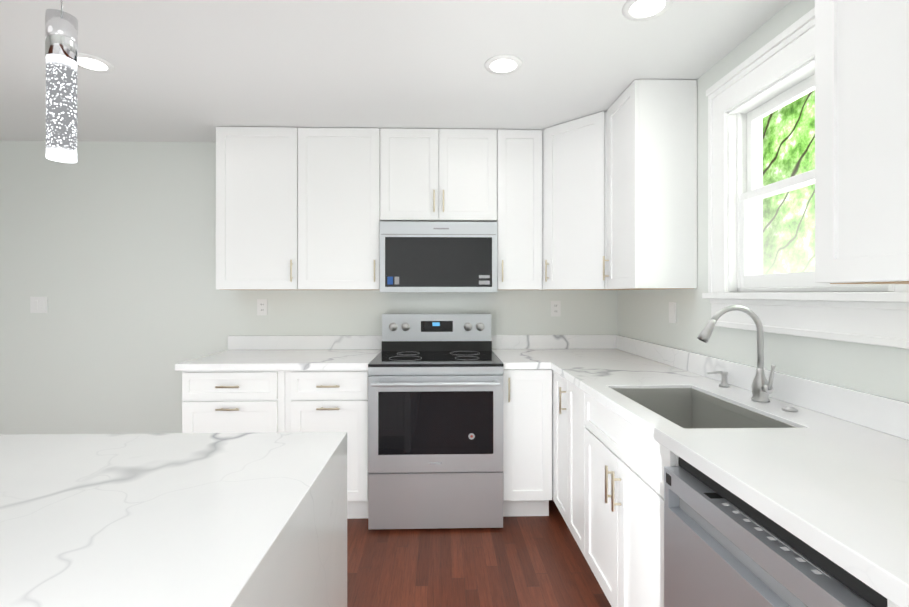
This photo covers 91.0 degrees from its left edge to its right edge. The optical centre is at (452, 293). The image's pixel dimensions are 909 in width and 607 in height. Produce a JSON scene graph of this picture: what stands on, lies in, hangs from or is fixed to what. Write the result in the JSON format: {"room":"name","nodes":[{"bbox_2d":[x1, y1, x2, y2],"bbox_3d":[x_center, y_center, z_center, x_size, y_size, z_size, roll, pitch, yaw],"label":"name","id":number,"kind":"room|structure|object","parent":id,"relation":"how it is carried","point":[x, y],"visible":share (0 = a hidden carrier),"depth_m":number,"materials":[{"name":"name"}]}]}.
{"room":"kitchen","nodes":[
{"label":"kitchen","id":0,"kind":"room"},
{"bbox_2d":[0,140,617,434],"bbox_3d":[-1.414,0.135,3.261,5.535,2.418,0.150,0,0,-2],"label":"wall","id":1,"kind":"structure","parent":0,"point":[108,249],"depth_m":3.16,"materials":[{"name":"white paint"}]},
{"bbox_2d":[30,297,47,312],"bbox_3d":[-2.905,0.081,3.140,0.115,0.114,0.009,0,0,-2],"label":"switch plate","id":2,"kind":"object","parent":1,"relation":"attached to","point":[38,304],"visible":1,"depth_m":3.14,"materials":[{"name":"white plastic"}]},
{"bbox_2d":[257,299,266,314],"bbox_3d":[-1.352,0.100,3.182,0.070,0.114,0.008,0,0,-2],"label":"electrical outlet","id":3,"kind":"object","parent":1,"relation":"attached to","point":[261,306],"visible":1,"depth_m":3.18,"materials":[{"name":"white plastic"}]},
{"bbox_2d":[216,127,541,289],"bbox_3d":[-0.468,-0.546,3.033,2.107,1.048,0.350,0,0,-2],"label":"upper cabinet","id":4,"kind":"object","parent":1,"relation":"attached to","point":[298,208],"visible":0.96,"depth_m":2.90,"materials":[{"name":"white wood"}]},
{"bbox_2d":[380,221,496,291],"bbox_3d":[-0.091,-0.233,3.043,0.756,0.454,0.351,0,0,-2],"label":"microwave","id":5,"kind":"object","parent":4,"relation":"attached to","point":[438,256],"visible":1,"depth_m":2.87,"materials":[{"name":"silver metal"}]},
{"bbox_2d":[551,301,560,315],"bbox_3d":[0.750,0.111,3.237,0.070,0.114,0.008,0,0,-2],"label":"electrical outlet","id":6,"kind":"object","parent":1,"relation":"attached to","point":[555,308],"visible":1,"depth_m":3.23,"materials":[{"name":"white plastic"}]},
{"bbox_2d":[0,0,791,141],"bbox_3d":[-1.343,-1.126,0.588,5.535,0.100,5.500,0,0,-2],"label":"ceiling","id":7,"kind":"structure","parent":0,"point":[192,70],"depth_m":2.06,"materials":[{"name":"white paint"}]},
{"bbox_2d":[45,0,77,162],"bbox_3d":[-0.805,-0.675,0.922,0.100,0.800,0.100,0,0,-2],"label":"pendant light","id":8,"kind":"object","parent":7,"relation":"hanging from","point":[61,40],"visible":1,"depth_m":0.90,"materials":[{"name":"silver metal"}]},
{"bbox_2d":[77,53,114,72],"bbox_3d":[-1.683,-1.071,2.084,0.176,0.007,0.176,0,0,-2],"label":"recessed light","id":9,"kind":"object","parent":7,"relation":"in","point":[92,63],"visible":0.88,"depth_m":2.09,"materials":[{"name":"white plastic"}]},
{"bbox_2d":[485,55,521,74],"bbox_3d":[0.240,-1.071,2.100,0.176,0.007,0.176,0,0,-2],"label":"recessed light","id":10,"kind":"object","parent":7,"relation":"in","point":[503,64],"visible":1,"depth_m":2.09,"materials":[{"name":"white plastic"}]},
{"bbox_2d":[622,0,672,20],"bbox_3d":[0.729,-1.071,1.670,0.176,0.007,0.176,0,0,-2],"label":"recessed light","id":11,"kind":"object","parent":7,"relation":"in","point":[637,10],"visible":1,"depth_m":1.68,"materials":[{"name":"white plastic"}]},
{"bbox_2d":[347,498,610,606],"bbox_3d":[-1.343,1.392,0.586,5.535,0.100,5.500,0,0,-2],"label":"floor","id":12,"kind":"structure","parent":0,"point":[527,561],"depth_m":2.19,"materials":[{"name":"brown wood"}]},
{"bbox_2d":[0,432,346,606],"bbox_3d":[-0.803,0.860,0.105,1.090,0.963,2.210,0,0,-2],"label":"kitchen island","id":13,"kind":"object","parent":12,"relation":"on","point":[185,520],"visible":1,"depth_m":0.80,"materials":[{"name":"stone"}]},
{"bbox_2d":[182,370,368,518],"bbox_3d":[-1.025,0.893,2.860,1.072,0.902,0.666,0,0,-2],"label":"base cabinet","id":14,"kind":"object","parent":12,"relation":"on","point":[260,401],"visible":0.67,"depth_m":2.57,"materials":[{"name":"white wood"}]},
{"bbox_2d":[175,335,381,370],"bbox_3d":[-1.032,0.370,2.868,1.093,0.139,0.649,0,0,-2],"label":"countertop","id":15,"kind":"structure","parent":14,"relation":"on","point":[311,352],"depth_m":2.92,"materials":[{"name":"stone"}]},
{"bbox_2d":[368,313,503,528],"bbox_3d":[-0.099,0.744,2.815,0.766,1.200,0.751,0,0,-2],"label":"range","id":16,"kind":"object","parent":12,"relation":"on","point":[435,420],"visible":1,"depth_m":2.51,"materials":[{"name":"silver metal"}]},
{"bbox_2d":[503,369,552,516],"bbox_3d":[0.749,0.893,2.907,0.924,0.902,0.666,0,0,-2],"label":"base cabinet","id":17,"kind":"object","parent":12,"relation":"on","point":[527,442],"visible":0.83,"depth_m":2.61,"materials":[{"name":"white wood"}]},
{"bbox_2d":[553,371,564,520],"bbox_3d":[0.907,0.892,2.474,0.630,0.902,0.311,0,0,-2],"label":"base cabinet","id":18,"kind":"object","parent":12,"relation":"on","point":[558,381],"depth_m":2.50,"materials":[{"name":"white wood"}]},
{"bbox_2d":[565,379,678,594],"bbox_3d":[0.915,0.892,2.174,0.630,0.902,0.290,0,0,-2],"label":"base cabinet","id":19,"kind":"object","parent":12,"relation":"on","point":[608,481],"depth_m":1.68,"materials":[{"name":"white wood"}]},
{"bbox_2d":[664,457,886,606],"bbox_3d":[0.925,0.893,0.977,0.633,0.898,0.604,0,0,-2],"label":"dishwasher","id":20,"kind":"object","parent":12,"relation":"on","point":[724,547],"visible":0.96,"depth_m":0.99,"materials":[{"name":"silver metal"}]},
{"bbox_2d":[887,599,897,606],"bbox_3d":[0.967,0.890,0.218,0.630,0.902,0.900,0,0,-2],"label":"base cabinet","id":21,"kind":"object","parent":12,"relation":"on","point":[889,604],"depth_m":0.65,"materials":[{"name":"white wood"}]},
{"bbox_2d":[491,335,908,606],"bbox_3d":[0.791,0.369,1.242,0.927,0.139,3.997,0,0,-2],"label":"countertop","id":22,"kind":"structure","parent":21,"relation":"on","point":[828,477],"depth_m":1.21,"materials":[{"name":"stone"}]},
{"bbox_2d":[612,388,797,428],"bbox_3d":[0.865,0.545,1.635,0.419,0.267,0.664,0,0,-2],"label":"sink","id":23,"kind":"object","parent":22,"relation":"in","point":[688,408],"visible":0.12,"depth_m":1.92,"materials":[{"name":"silver metal"}]},
{"bbox_2d":[707,371,729,386],"bbox_3d":[1.140,0.366,1.918,0.095,0.066,0.040,0,0,-2],"label":"soap dispenser","id":24,"kind":"object","parent":22,"relation":"on","point":[724,375],"visible":1,"depth_m":1.91,"materials":[{"name":"silver metal"}]},
{"bbox_2d":[697,305,775,401],"bbox_3d":[1.043,0.221,1.644,0.266,0.355,0.092,0,0,-2],"label":"faucet","id":25,"kind":"object","parent":22,"relation":"on","point":[762,388],"visible":1,"depth_m":1.65,"materials":[{"name":"silver metal"}]},
{"bbox_2d":[782,406,797,411],"bbox_3d":[1.151,0.392,1.523,0.044,0.013,0.044,0,0,-2],"label":"switch","id":26,"kind":"object","parent":22,"relation":"on","point":[790,408],"visible":1,"depth_m":1.51,"materials":[{"name":"silver metal"}]},
{"bbox_2d":[618,0,908,401],"bbox_3d":[1.348,0.133,0.658,0.150,2.418,5.200,0,0,-2],"label":"wall","id":27,"kind":"structure","parent":0,"point":[643,315],"depth_m":1.93,"materials":[{"name":"white paint"}]},
{"bbox_2d":[542,111,605,289],"bbox_3d":[0.901,-0.547,2.929,0.618,1.046,0.632,0,0,-2],"label":"upper cabinet","id":28,"kind":"object","parent":27,"relation":"attached to","point":[574,151],"depth_m":2.76,"materials":[{"name":"white wood"}]},
{"bbox_2d":[606,79,696,289],"bbox_3d":[1.066,-0.548,2.427,0.315,1.046,0.377,0,0,-2],"label":"upper cabinet","id":29,"kind":"object","parent":27,"relation":"attached to","point":[619,193],"depth_m":2.24,"materials":[{"name":"white wood"}]},
{"bbox_2d":[669,302,675,322],"bbox_3d":[1.220,0.107,2.475,0.008,0.114,0.070,0,0,-2],"label":"electrical outlet","id":30,"kind":"object","parent":27,"relation":"attached to","point":[672,312],"visible":1,"depth_m":2.47,"materials":[{"name":"white plastic"}]},
{"bbox_2d":[702,7,908,348],"bbox_3d":[1.300,-0.407,1.638,0.195,1.117,0.990,0,0,-2],"label":"window","id":31,"kind":"structure","parent":27,"relation":"in","point":[750,93],"depth_m":1.81,"materials":[{"name":"white wood"}]},
{"bbox_2d":[815,0,908,283],"bbox_3d":[1.115,-0.549,0.568,0.315,1.046,1.200,0,0,-2],"label":"upper cabinet","id":32,"kind":"object","parent":27,"relation":"attached to","point":[862,46],"depth_m":1.04,"materials":[{"name":"white wood"}]},
{"label":"outside","id":33,"kind":"structure","parent":0,"visible":0},
{"bbox_2d":[763,90,814,273],"bbox_3d":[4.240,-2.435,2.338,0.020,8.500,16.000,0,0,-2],"label":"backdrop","id":34,"kind":"structure","parent":33,"point":[788,216],"depth_m":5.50,"materials":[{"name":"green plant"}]}
]}

